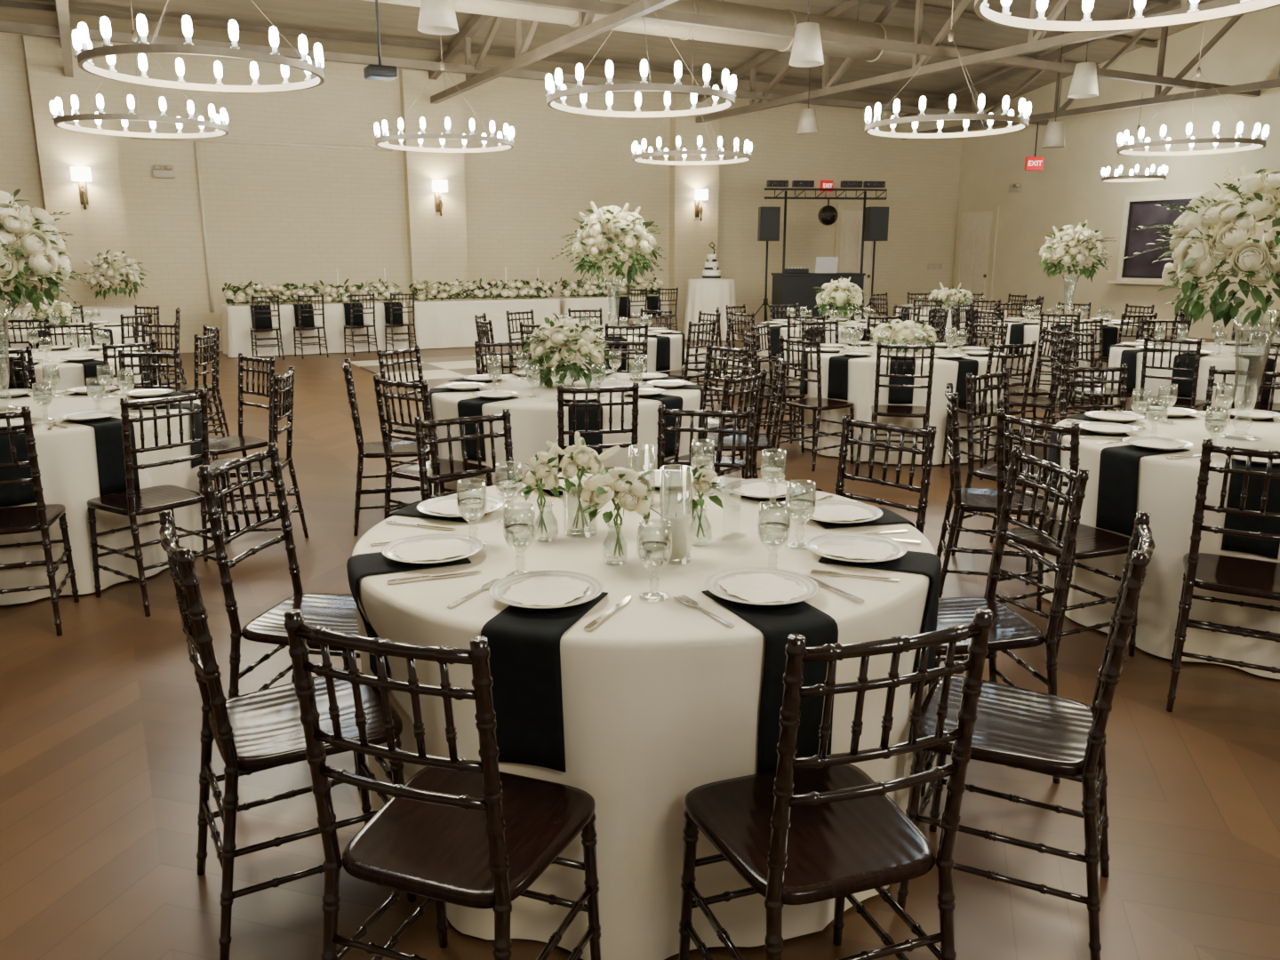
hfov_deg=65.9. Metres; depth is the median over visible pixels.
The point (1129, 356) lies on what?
napkin
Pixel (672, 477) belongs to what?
dinner plate
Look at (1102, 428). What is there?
dinner plate
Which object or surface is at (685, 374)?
chair
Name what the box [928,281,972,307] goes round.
flower bouquet
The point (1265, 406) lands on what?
chair
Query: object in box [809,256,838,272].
laptop
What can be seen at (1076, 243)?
flower bouquet
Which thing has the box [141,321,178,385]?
chair
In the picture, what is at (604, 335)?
dinner plate
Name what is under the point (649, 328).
dinner plate
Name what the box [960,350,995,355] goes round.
dinner plate
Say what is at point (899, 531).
fork
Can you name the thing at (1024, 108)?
ring chandelier
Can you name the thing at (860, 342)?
dinner plate
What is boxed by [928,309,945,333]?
napkin
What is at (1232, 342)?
dinner plate
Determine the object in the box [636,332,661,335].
dinner plate
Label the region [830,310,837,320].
water goblet
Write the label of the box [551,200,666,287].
flower bouquet
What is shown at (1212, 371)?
chair
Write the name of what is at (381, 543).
fork
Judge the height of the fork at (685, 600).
0.004 m
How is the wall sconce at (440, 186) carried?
attached to the wall at (275, 214)
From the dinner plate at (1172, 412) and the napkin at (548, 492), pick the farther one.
the dinner plate at (1172, 412)
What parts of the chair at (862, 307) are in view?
leg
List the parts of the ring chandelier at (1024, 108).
bulb, bulb, bulb, hanger rod, bulb, bulb, bulb, bulb, bulb, hanger rod, hanger rod, bulb, bulb, bulb, bulb, bulb, bulb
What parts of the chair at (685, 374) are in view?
seat, leg, rail, rail, rail, rail, leg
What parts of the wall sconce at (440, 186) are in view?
lamp shade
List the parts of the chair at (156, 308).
leg, rail, leg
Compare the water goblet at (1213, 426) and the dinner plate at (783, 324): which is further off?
the dinner plate at (783, 324)
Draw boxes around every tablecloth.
[0,305,149,347]
[0,322,135,349]
[0,347,158,391]
[0,389,214,605]
[221,300,408,357]
[352,476,935,959]
[400,296,560,349]
[430,371,701,493]
[523,328,684,379]
[548,295,669,327]
[683,278,737,341]
[757,320,891,399]
[799,343,1004,464]
[893,304,1007,344]
[993,318,1137,399]
[1041,410,1279,679]
[1103,342,1279,411]
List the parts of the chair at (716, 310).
leg, seat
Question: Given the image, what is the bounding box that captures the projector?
[363,0,397,80]
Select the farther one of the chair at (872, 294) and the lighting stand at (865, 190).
the lighting stand at (865, 190)
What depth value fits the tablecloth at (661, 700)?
2.13 m
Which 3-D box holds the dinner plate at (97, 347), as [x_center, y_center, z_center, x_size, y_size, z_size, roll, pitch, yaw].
[-4.292,-1.056,7.865,0.252,0.019,0.252,4,13,16]
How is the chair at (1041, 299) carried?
on the floor
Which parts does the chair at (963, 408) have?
leg, leg, leg, seat, rail, rail, rail, rail, leg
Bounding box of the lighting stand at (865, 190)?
[763,187,887,312]
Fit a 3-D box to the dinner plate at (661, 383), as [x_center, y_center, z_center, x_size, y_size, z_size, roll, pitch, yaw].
[0.155,-0.549,5.650,0.252,0.019,0.252,0,13,2]
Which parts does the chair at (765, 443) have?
seat, leg, leg, rail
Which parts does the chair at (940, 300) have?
leg, rail, rail, leg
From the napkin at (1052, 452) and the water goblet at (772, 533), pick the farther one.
the napkin at (1052, 452)
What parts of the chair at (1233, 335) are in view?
leg, rail, rail, leg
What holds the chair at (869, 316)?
on the floor
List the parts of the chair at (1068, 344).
leg, seat, leg, leg, rail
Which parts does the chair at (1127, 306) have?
leg, rail, rail, leg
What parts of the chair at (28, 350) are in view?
rail, rail, rail, leg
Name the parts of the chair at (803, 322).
leg, rail, rail, leg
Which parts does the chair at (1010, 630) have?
leg, seat, leg, rail, rail, rail, rail, leg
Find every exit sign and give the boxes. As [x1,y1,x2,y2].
[820,180,832,191]
[1024,122,1044,170]
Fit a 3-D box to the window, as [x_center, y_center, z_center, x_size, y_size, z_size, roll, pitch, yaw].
[9.730,-4.493,18.448,0.218,1.642,1.900,-7,15,-28]
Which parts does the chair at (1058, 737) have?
leg, leg, seat, leg, rail, leg, rail, rail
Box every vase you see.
[0,301,21,411]
[534,501,558,542]
[562,480,597,536]
[601,522,628,565]
[604,278,623,333]
[628,444,655,506]
[659,464,692,563]
[690,504,711,546]
[1062,274,1079,321]
[1218,310,1279,440]
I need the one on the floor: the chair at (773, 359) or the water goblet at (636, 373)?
the chair at (773, 359)
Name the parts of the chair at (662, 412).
leg, rail, rail, rail, leg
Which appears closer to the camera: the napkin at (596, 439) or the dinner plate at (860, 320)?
the napkin at (596, 439)
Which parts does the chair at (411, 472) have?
leg, rail, rail, rail, rail, leg, leg, seat, leg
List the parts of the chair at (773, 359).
leg, rail, rail, leg, seat, leg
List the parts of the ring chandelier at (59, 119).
bulb, bulb, bulb, bulb, bulb, hanger rod, bulb, bulb, bulb, bulb, bulb, bulb, bulb, bulb, bulb, bulb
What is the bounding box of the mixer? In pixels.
[782,267,808,272]
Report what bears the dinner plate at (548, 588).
on the napkin at (524, 660)
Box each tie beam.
[0,21,1048,125]
[492,0,1260,96]
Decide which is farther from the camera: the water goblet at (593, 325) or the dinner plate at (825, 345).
the water goblet at (593, 325)
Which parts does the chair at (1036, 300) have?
leg, leg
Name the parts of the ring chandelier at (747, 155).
bulb, bulb, bulb, bulb, bulb, bulb, bulb, bulb, bulb, bulb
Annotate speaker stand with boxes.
[740,240,769,333]
[864,240,881,319]
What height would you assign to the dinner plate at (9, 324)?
0.019 m
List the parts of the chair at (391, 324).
leg, leg, seat, rail, rail, rail, leg, leg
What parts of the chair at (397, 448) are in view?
rail, leg, leg, seat, leg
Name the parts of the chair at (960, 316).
leg, rail, leg, seat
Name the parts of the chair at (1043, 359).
leg, leg, rail, seat, rail, leg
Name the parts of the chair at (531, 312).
leg, rail, rail, rail, leg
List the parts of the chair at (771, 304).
leg, rail, rail, leg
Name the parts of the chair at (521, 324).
leg, rail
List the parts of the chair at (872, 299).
leg, rail, leg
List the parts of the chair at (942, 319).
leg, rail, leg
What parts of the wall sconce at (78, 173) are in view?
lamp shade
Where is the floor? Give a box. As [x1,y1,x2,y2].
[0,328,1279,959]
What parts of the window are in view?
sill, frame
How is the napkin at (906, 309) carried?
on the tablecloth at (948, 326)
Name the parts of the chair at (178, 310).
leg, leg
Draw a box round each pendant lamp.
[417,0,458,34]
[789,0,823,67]
[796,66,818,135]
[1040,4,1066,148]
[1067,10,1098,98]
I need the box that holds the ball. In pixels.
[817,198,838,225]
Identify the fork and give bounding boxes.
[43,422,67,428]
[128,410,166,412]
[370,541,391,545]
[446,577,500,607]
[501,499,512,503]
[673,594,734,627]
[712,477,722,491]
[809,569,899,582]
[816,495,833,500]
[856,529,908,534]
[1097,440,1122,444]
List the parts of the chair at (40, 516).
rail, rail, rail, rail, seat, leg, leg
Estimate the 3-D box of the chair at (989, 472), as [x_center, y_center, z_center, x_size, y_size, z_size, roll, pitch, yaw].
[1.872,-0.059,4.895,0.402,0.933,0.456,-11,17,-39]
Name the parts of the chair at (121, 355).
leg, rail, rail, rail, leg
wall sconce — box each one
[70,166,92,209]
[432,179,447,216]
[694,189,708,221]
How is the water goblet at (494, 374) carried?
on the tablecloth at (533, 420)
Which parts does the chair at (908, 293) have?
rail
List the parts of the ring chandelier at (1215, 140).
bulb, bulb, bulb, bulb, bulb, hanger rod, bulb, bulb, bulb, hanger rod, bulb, bulb, bulb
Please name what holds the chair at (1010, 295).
on the floor
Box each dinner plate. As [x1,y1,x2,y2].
[0,322,24,326]
[0,388,36,397]
[0,416,42,429]
[8,347,22,350]
[12,359,43,364]
[27,328,54,331]
[38,344,73,349]
[58,410,120,421]
[60,355,101,360]
[65,385,117,393]
[77,326,103,328]
[85,320,111,323]
[88,344,109,349]
[99,322,124,326]
[100,351,137,355]
[107,347,143,351]
[120,388,173,397]
[128,398,174,407]
[381,533,483,563]
[416,494,503,517]
[442,382,487,390]
[462,374,504,381]
[472,390,519,399]
[488,569,603,608]
[512,369,539,375]
[543,472,592,491]
[555,392,604,401]
[584,368,615,374]
[588,325,604,328]
[600,334,623,337]
[624,387,667,396]
[626,372,667,379]
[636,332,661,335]
[638,469,687,487]
[643,327,668,330]
[645,379,688,387]
[649,329,676,333]
[704,567,819,605]
[725,478,805,498]
[765,320,787,323]
[772,319,793,321]
[776,323,796,326]
[805,532,907,562]
[807,324,829,327]
[809,499,882,523]
[813,347,846,351]
[820,343,847,347]
[827,318,848,320]
[839,351,872,356]
[841,324,866,327]
[844,341,875,344]
[856,319,879,321]
[889,353,919,359]
[934,352,967,358]
[935,342,959,346]
[957,345,989,350]
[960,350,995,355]
[1003,319,1023,321]
[1004,317,1026,319]
[1018,320,1039,323]
[1026,316,1047,319]
[1050,322,1073,325]
[1058,316,1081,319]
[1079,422,1139,433]
[1084,410,1144,422]
[1088,322,1111,326]
[1089,318,1112,320]
[1108,321,1130,324]
[1109,320,1133,321]
[1120,342,1153,346]
[1121,436,1193,450]
[1135,339,1161,343]
[1135,345,1169,351]
[1144,406,1199,416]
[1181,350,1215,354]
[1220,453,1279,464]
[1221,408,1279,419]
[1225,340,1253,344]
[1231,352,1263,357]
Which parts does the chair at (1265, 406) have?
seat, leg, rail, rail, rail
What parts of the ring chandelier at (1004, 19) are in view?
bulb, bulb, bulb, bulb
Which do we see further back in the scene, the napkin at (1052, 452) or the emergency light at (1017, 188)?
the emergency light at (1017, 188)
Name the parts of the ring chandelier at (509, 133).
bulb, bulb, bulb, bulb, bulb, bulb, bulb, bulb, bulb, bulb, bulb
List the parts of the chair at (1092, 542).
leg, rail, rail, rail, rail, leg, leg, seat, leg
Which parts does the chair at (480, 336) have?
leg, rail, leg, seat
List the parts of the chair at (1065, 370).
leg, rail, rail, rail, leg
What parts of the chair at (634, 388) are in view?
leg, rail, rail, rail, rail, leg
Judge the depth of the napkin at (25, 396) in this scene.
5.24 m
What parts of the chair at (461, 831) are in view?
leg, rail, rail, rail, rail, leg, seat, leg, leg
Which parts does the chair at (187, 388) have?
seat, rail, leg, leg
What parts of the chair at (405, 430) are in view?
leg, rail, rail, rail, rail, seat, leg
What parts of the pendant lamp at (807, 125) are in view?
lamp shade, cord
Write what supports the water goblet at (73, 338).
on the tablecloth at (71, 374)
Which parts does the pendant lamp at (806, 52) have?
lamp shade, cord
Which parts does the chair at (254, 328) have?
leg, leg, seat, rail, rail, rail, leg, leg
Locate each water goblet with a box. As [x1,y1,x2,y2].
[0,338,7,355]
[5,313,14,327]
[26,329,39,351]
[32,382,55,421]
[39,337,53,361]
[41,364,61,398]
[51,312,60,330]
[65,328,79,351]
[72,310,80,324]
[78,334,91,353]
[83,311,92,321]
[86,376,104,407]
[91,309,101,326]
[93,329,104,351]
[96,364,115,398]
[98,331,110,355]
[116,369,134,400]
[456,479,487,546]
[486,355,500,385]
[487,360,501,390]
[495,461,522,525]
[503,502,535,576]
[515,353,528,380]
[525,363,540,397]
[564,358,575,377]
[581,312,589,325]
[590,317,599,328]
[591,363,605,396]
[608,312,615,329]
[608,351,621,379]
[629,360,643,382]
[632,312,639,330]
[633,354,647,384]
[636,518,671,601]
[640,316,647,328]
[644,314,652,327]
[690,439,715,495]
[757,500,790,568]
[760,448,786,509]
[784,480,815,550]
[800,306,807,321]
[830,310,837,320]
[840,328,850,349]
[848,330,859,344]
[854,310,861,319]
[854,326,863,347]
[877,332,887,344]
[914,333,926,345]
[944,328,954,350]
[945,332,956,352]
[955,330,967,352]
[1022,307,1029,320]
[1026,306,1034,317]
[1032,307,1039,319]
[1054,305,1062,319]
[1080,305,1087,317]
[1096,308,1104,318]
[1100,306,1108,322]
[1106,307,1114,323]
[1130,388,1151,429]
[1145,396,1167,437]
[1154,325,1166,346]
[1154,327,1165,338]
[1158,383,1177,423]
[1176,324,1187,343]
[1176,329,1188,340]
[1204,405,1228,444]
[1211,324,1223,345]
[1213,331,1227,354]
[1214,383,1235,422]
[1248,326,1259,347]
[1253,331,1266,350]
[1272,335,1279,351]
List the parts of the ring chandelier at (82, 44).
bulb, bulb, bulb, bulb, bulb, bulb, bulb, hanger rod, hanger rod, bulb, bulb, bulb, bulb, bulb, bulb, hanger rod, bulb, bulb, bulb, bulb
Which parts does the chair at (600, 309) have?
leg, rail, rail, leg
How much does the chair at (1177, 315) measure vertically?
0.933 m
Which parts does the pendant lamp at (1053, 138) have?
lamp shade, cord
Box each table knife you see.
[48,421,55,430]
[385,520,455,529]
[386,570,481,583]
[584,595,631,631]
[805,575,864,603]
[892,538,920,544]
[1066,419,1086,422]
[1079,436,1121,439]
[1166,454,1200,459]
[1208,409,1213,417]
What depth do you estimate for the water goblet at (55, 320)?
9.83 m
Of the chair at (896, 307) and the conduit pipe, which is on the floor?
the chair at (896, 307)
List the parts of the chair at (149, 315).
leg, rail, rail, rail, leg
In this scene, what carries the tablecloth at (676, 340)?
on the banquet table
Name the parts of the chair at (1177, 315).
leg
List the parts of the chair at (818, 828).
leg, leg, seat, leg, rail, rail, rail, rail, leg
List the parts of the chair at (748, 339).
leg, rail, leg, seat, leg, leg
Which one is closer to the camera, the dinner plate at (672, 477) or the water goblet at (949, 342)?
the dinner plate at (672, 477)
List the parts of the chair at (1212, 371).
leg, rail, rail, rail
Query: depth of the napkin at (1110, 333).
10.27 m
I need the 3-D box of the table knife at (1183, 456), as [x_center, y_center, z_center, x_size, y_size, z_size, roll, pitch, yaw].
[2.066,-0.090,3.707,0.222,0.006,0.017,-5,14,-20]
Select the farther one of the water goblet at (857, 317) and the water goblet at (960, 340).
the water goblet at (857, 317)
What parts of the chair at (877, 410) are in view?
leg, leg, seat, rail, rail, rail, rail, leg, leg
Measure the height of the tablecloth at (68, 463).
0.743 m
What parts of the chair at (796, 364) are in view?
leg, seat, rail, rail, rail, leg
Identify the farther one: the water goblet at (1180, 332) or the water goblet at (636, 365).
the water goblet at (1180, 332)
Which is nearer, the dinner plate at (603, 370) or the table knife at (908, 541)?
the table knife at (908, 541)
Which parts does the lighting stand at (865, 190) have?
post, post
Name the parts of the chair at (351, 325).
leg, leg, seat, rail, rail, rail, leg, leg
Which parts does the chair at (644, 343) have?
rail, rail, rail, leg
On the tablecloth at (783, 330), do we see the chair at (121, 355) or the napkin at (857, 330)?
the napkin at (857, 330)
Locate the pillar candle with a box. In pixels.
[664,512,686,558]
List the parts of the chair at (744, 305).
leg, rail, leg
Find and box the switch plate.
[927,263,942,269]
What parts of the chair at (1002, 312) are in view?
leg, rail, rail, rail, rail, leg, seat, leg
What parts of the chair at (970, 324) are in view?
leg, rail, rail, leg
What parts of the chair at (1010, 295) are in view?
rail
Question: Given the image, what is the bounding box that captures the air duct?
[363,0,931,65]
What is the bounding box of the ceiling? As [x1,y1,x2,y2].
[0,0,1215,112]
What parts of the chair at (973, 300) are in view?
leg, seat, rail, rail, leg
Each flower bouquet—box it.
[0,188,91,314]
[19,296,74,327]
[82,249,148,300]
[511,312,611,387]
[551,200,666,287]
[813,276,867,319]
[868,319,936,352]
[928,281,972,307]
[1033,219,1117,281]
[1122,166,1279,330]
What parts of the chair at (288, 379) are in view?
leg, leg, seat, leg, rail, rail, rail, rail, leg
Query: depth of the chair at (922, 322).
8.87 m
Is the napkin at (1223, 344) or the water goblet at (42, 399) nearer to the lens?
the water goblet at (42, 399)
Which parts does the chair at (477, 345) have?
leg, rail, rail, rail, leg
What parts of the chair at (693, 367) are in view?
seat, leg, leg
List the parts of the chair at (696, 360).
seat, leg, rail, leg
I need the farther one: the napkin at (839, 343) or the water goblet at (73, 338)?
the napkin at (839, 343)
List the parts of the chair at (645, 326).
leg, rail, rail, rail, rail, leg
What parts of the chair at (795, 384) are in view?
leg, rail, rail, rail, rail, leg, seat, leg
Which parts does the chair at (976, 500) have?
leg, rail, rail, leg, rail, seat, leg, leg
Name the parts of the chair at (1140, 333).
leg, rail, rail, leg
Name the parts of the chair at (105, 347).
leg, rail, rail, rail, rail, leg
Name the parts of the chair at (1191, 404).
leg, rail, rail, rail, rail, seat, leg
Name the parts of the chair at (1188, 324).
leg, leg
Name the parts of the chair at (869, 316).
leg, rail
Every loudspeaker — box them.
[757,206,780,240]
[864,206,889,240]
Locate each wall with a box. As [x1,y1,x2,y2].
[0,32,963,345]
[951,5,1279,343]
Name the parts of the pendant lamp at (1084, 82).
lamp shade, cord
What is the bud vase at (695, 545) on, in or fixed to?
on the tablecloth at (661, 700)
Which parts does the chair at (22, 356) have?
rail, rail, leg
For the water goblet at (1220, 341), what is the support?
on the tablecloth at (1227, 360)
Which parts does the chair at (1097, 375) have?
leg, rail, rail, rail, seat, leg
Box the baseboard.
[156,318,892,352]
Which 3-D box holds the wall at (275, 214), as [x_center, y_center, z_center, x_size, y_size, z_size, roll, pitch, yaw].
[-4.452,-4.598,16.716,27.300,4.500,0.302,-7,15,-28]
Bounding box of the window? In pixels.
[1106,192,1210,286]
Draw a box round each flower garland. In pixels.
[222,278,403,305]
[408,277,557,301]
[558,275,666,296]
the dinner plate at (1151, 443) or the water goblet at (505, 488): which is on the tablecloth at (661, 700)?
the water goblet at (505, 488)
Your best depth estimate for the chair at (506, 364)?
9.75 m
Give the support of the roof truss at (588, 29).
attached to the wall at (275, 214)
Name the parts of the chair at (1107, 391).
leg, rail, rail, rail, rail, leg, seat, leg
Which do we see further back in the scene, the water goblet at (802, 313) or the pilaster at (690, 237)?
the pilaster at (690, 237)
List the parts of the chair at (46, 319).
leg, rail, rail, rail, leg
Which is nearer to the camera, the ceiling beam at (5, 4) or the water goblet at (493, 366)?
the water goblet at (493, 366)
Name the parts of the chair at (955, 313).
leg, leg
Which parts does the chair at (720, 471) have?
seat, leg, rail, rail, rail, rail, leg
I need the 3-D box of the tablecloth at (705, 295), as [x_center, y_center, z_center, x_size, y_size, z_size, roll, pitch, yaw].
[1.270,-3.060,17.669,0.989,1.053,0.982,0,13,0]
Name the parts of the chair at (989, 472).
leg, rail, rail, rail, rail, leg, seat, leg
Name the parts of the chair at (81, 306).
leg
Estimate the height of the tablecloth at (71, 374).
0.743 m
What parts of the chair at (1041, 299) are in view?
leg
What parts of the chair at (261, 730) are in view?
rail, rail, leg, rail, rail, leg, seat, leg, leg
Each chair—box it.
[0,345,38,391]
[0,352,30,389]
[0,406,79,635]
[2,317,53,349]
[43,321,95,347]
[46,304,84,323]
[86,388,216,616]
[102,338,158,387]
[118,350,180,391]
[120,312,152,350]
[134,304,167,385]
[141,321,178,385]
[158,510,415,959]
[159,307,186,384]
[165,324,230,436]
[190,330,224,460]
[197,366,308,561]
[199,442,360,790]
[208,352,276,529]
[249,295,284,359]
[283,608,600,959]
[293,294,328,359]
[341,358,432,535]
[343,293,377,356]
[373,374,492,519]
[376,345,428,498]
[384,292,416,351]
[414,408,514,500]
[474,312,519,373]
[474,317,523,373]
[474,339,529,374]
[505,309,535,361]
[519,321,559,369]
[556,382,639,473]
[568,307,602,325]
[602,339,647,373]
[604,322,647,372]
[617,288,647,325]
[640,308,671,329]
[648,287,678,331]
[656,319,715,418]
[656,404,754,479]
[664,368,767,479]
[678,608,992,959]
[683,310,720,404]
[687,314,733,411]
[700,343,748,479]
[707,353,786,470]
[714,306,753,393]
[725,304,751,375]
[728,311,782,401]
[741,328,805,452]
[750,321,799,438]
[769,303,799,320]
[776,335,854,471]
[784,313,825,408]
[796,319,839,423]
[832,303,863,320]
[834,414,936,534]
[861,294,864,319]
[865,313,903,341]
[868,341,935,468]
[870,296,887,320]
[871,292,887,312]
[880,319,924,341]
[892,304,920,340]
[896,511,1155,959]
[907,291,930,304]
[912,297,945,343]
[920,445,1088,796]
[927,311,946,343]
[934,307,948,342]
[936,382,1049,611]
[941,340,1036,479]
[951,304,959,345]
[951,368,1045,575]
[956,302,990,347]
[957,292,983,304]
[960,298,1000,343]
[965,320,1007,353]
[974,308,1024,386]
[984,408,1139,660]
[993,334,1076,461]
[994,301,1022,320]
[1007,293,1027,315]
[1008,327,1065,439]
[1022,297,1039,317]
[1035,296,1044,316]
[1035,312,1080,405]
[1040,321,1104,434]
[1056,301,1091,319]
[1059,363,1127,421]
[1065,318,1106,416]
[1065,328,1135,414]
[1088,312,1157,398]
[1124,303,1154,335]
[1138,318,1183,339]
[1139,335,1205,410]
[1166,438,1279,711]
[1169,308,1185,339]
[1173,311,1192,339]
[1204,365,1279,412]
[1231,319,1279,344]
[1231,340,1279,411]
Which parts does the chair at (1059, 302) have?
leg, rail, leg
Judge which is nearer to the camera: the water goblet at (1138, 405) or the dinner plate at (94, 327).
the water goblet at (1138, 405)
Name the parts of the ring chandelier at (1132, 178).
bulb, bulb, bulb, bulb, bulb, bulb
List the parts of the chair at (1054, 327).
leg, leg, seat, leg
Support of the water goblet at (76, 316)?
on the tablecloth at (116, 330)
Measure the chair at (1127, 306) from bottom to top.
0.933 m
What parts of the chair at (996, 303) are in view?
leg, rail, rail, leg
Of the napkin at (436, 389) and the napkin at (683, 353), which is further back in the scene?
the napkin at (683, 353)
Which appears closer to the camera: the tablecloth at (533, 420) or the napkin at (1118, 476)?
the napkin at (1118, 476)
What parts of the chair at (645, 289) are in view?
leg, seat, rail, leg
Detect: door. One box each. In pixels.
[833,204,878,318]
[953,205,999,305]
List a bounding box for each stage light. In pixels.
[766,180,788,187]
[792,180,814,187]
[840,180,862,187]
[863,181,885,187]
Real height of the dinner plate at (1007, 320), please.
0.019 m
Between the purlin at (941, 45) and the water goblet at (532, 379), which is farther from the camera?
the purlin at (941, 45)
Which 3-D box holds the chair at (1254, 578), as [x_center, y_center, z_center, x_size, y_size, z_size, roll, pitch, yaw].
[2.042,0.305,3.304,0.402,0.933,0.456,7,15,29]
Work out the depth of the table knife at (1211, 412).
4.69 m
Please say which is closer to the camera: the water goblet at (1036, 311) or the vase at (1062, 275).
the vase at (1062, 275)
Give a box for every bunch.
[512,442,567,533]
[545,431,620,527]
[579,466,662,556]
[677,464,723,537]
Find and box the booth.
[771,272,865,320]
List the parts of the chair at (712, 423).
leg, seat, rail, rail, rail, rail, leg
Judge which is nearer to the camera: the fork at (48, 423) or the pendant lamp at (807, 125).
the fork at (48, 423)
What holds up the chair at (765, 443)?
on the floor
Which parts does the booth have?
panel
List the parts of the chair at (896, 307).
leg, rail, rail, leg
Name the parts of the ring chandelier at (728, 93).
bulb, bulb, bulb, bulb, bulb, bulb, hanger rod, bulb, bulb, bulb, bulb, hanger rod, bulb, bulb, hanger rod, bulb, bulb, bulb, bulb, bulb, bulb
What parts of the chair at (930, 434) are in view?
leg, rail, rail, rail, rail, leg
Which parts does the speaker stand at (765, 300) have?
leg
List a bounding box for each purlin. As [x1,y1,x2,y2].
[845,0,1157,47]
[938,44,1099,67]
[1145,0,1233,17]
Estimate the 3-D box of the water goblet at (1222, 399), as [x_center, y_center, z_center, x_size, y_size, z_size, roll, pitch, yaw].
[2.656,-0.353,4.488,0.078,0.172,0.078,7,15,29]
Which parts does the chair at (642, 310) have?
leg, rail, rail, leg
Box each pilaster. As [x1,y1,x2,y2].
[23,35,134,306]
[399,69,469,299]
[669,93,719,325]
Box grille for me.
[869,208,888,239]
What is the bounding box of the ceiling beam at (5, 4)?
[0,0,1002,106]
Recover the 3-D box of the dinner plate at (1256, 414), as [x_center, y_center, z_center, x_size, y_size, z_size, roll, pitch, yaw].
[2.837,-0.303,4.576,0.252,0.019,0.252,7,15,29]
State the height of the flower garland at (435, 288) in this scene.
0.349 m
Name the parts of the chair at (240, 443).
leg, seat, leg, rail, rail, rail, rail, leg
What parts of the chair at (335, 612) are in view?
leg, rail, rail, rail, rail, leg, seat, leg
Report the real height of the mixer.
0.100 m
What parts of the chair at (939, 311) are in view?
leg, leg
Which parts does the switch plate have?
plate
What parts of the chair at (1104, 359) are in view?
seat, leg, rail, rail, rail, leg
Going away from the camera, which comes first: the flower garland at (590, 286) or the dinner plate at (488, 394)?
the dinner plate at (488, 394)
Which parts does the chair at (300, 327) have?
leg, leg, seat, rail, rail, rail, leg, leg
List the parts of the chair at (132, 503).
leg, leg, seat, rail, rail, rail, rail, leg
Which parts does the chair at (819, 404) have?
leg, rail, rail, rail, rail, leg, leg, seat, leg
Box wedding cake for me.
[700,241,722,279]
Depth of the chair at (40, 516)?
3.94 m
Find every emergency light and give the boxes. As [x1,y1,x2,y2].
[152,164,175,178]
[1008,183,1021,192]
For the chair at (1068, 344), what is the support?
on the floor
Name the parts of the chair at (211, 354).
seat, leg, rail, rail, rail, rail, leg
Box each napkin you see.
[0,393,30,399]
[0,423,36,507]
[1,362,39,389]
[28,330,51,348]
[63,360,111,386]
[63,416,140,495]
[69,388,121,394]
[78,328,113,344]
[104,325,136,347]
[112,349,159,385]
[126,391,190,399]
[130,402,202,468]
[142,356,153,389]
[248,304,271,331]
[291,304,314,330]
[343,303,363,328]
[346,552,471,693]
[383,302,403,327]
[386,500,489,522]
[428,387,479,419]
[448,378,502,383]
[457,396,518,461]
[480,592,607,772]
[509,372,525,377]
[525,335,533,369]
[542,488,580,495]
[559,337,571,371]
[563,399,602,462]
[602,336,626,370]
[614,296,630,319]
[624,393,683,457]
[629,376,681,381]
[636,336,670,371]
[643,296,660,316]
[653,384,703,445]
[655,486,687,490]
[661,332,684,366]
[701,590,838,773]
[728,485,822,503]
[756,323,776,350]
[769,325,798,356]
[800,350,839,393]
[806,327,828,347]
[811,507,915,528]
[818,550,941,698]
[827,354,871,399]
[839,343,873,346]
[842,327,870,341]
[888,358,915,403]
[901,308,911,320]
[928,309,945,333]
[934,357,978,404]
[935,345,965,348]
[960,309,978,334]
[968,354,1007,394]
[992,320,1019,342]
[1008,323,1039,354]
[1044,428,1129,497]
[1055,325,1070,355]
[1062,413,1138,423]
[1088,325,1118,357]
[1096,444,1190,536]
[1104,344,1135,383]
[1110,324,1139,339]
[1118,349,1167,392]
[1127,409,1195,418]
[1169,353,1209,398]
[1221,457,1279,559]
[1223,344,1254,345]
[1230,415,1273,422]
[1234,355,1274,402]
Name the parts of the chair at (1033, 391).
seat, leg, rail, rail, rail, rail, leg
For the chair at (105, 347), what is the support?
on the floor
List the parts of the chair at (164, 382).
leg, rail, rail, rail, seat, leg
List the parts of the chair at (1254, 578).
leg, leg, seat, rail, rail, rail, rail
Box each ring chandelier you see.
[49,0,229,138]
[72,0,324,92]
[374,34,514,152]
[545,0,736,118]
[632,38,751,165]
[864,0,1031,138]
[974,0,1279,31]
[1100,92,1167,182]
[1116,0,1269,156]
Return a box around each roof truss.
[55,0,73,77]
[428,0,678,103]
[696,0,1241,123]
[901,0,1279,139]
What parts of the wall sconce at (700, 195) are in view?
lamp shade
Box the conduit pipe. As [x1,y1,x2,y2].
[129,136,391,311]
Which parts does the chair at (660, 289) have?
leg, seat, leg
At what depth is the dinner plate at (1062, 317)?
11.46 m
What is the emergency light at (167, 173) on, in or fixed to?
attached to the wall at (275, 214)
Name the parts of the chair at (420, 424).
leg, rail, rail, rail, rail, leg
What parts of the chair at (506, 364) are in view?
leg, seat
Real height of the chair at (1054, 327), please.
0.933 m
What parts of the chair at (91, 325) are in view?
leg, rail, rail, leg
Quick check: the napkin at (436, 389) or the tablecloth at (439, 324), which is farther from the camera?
the tablecloth at (439, 324)

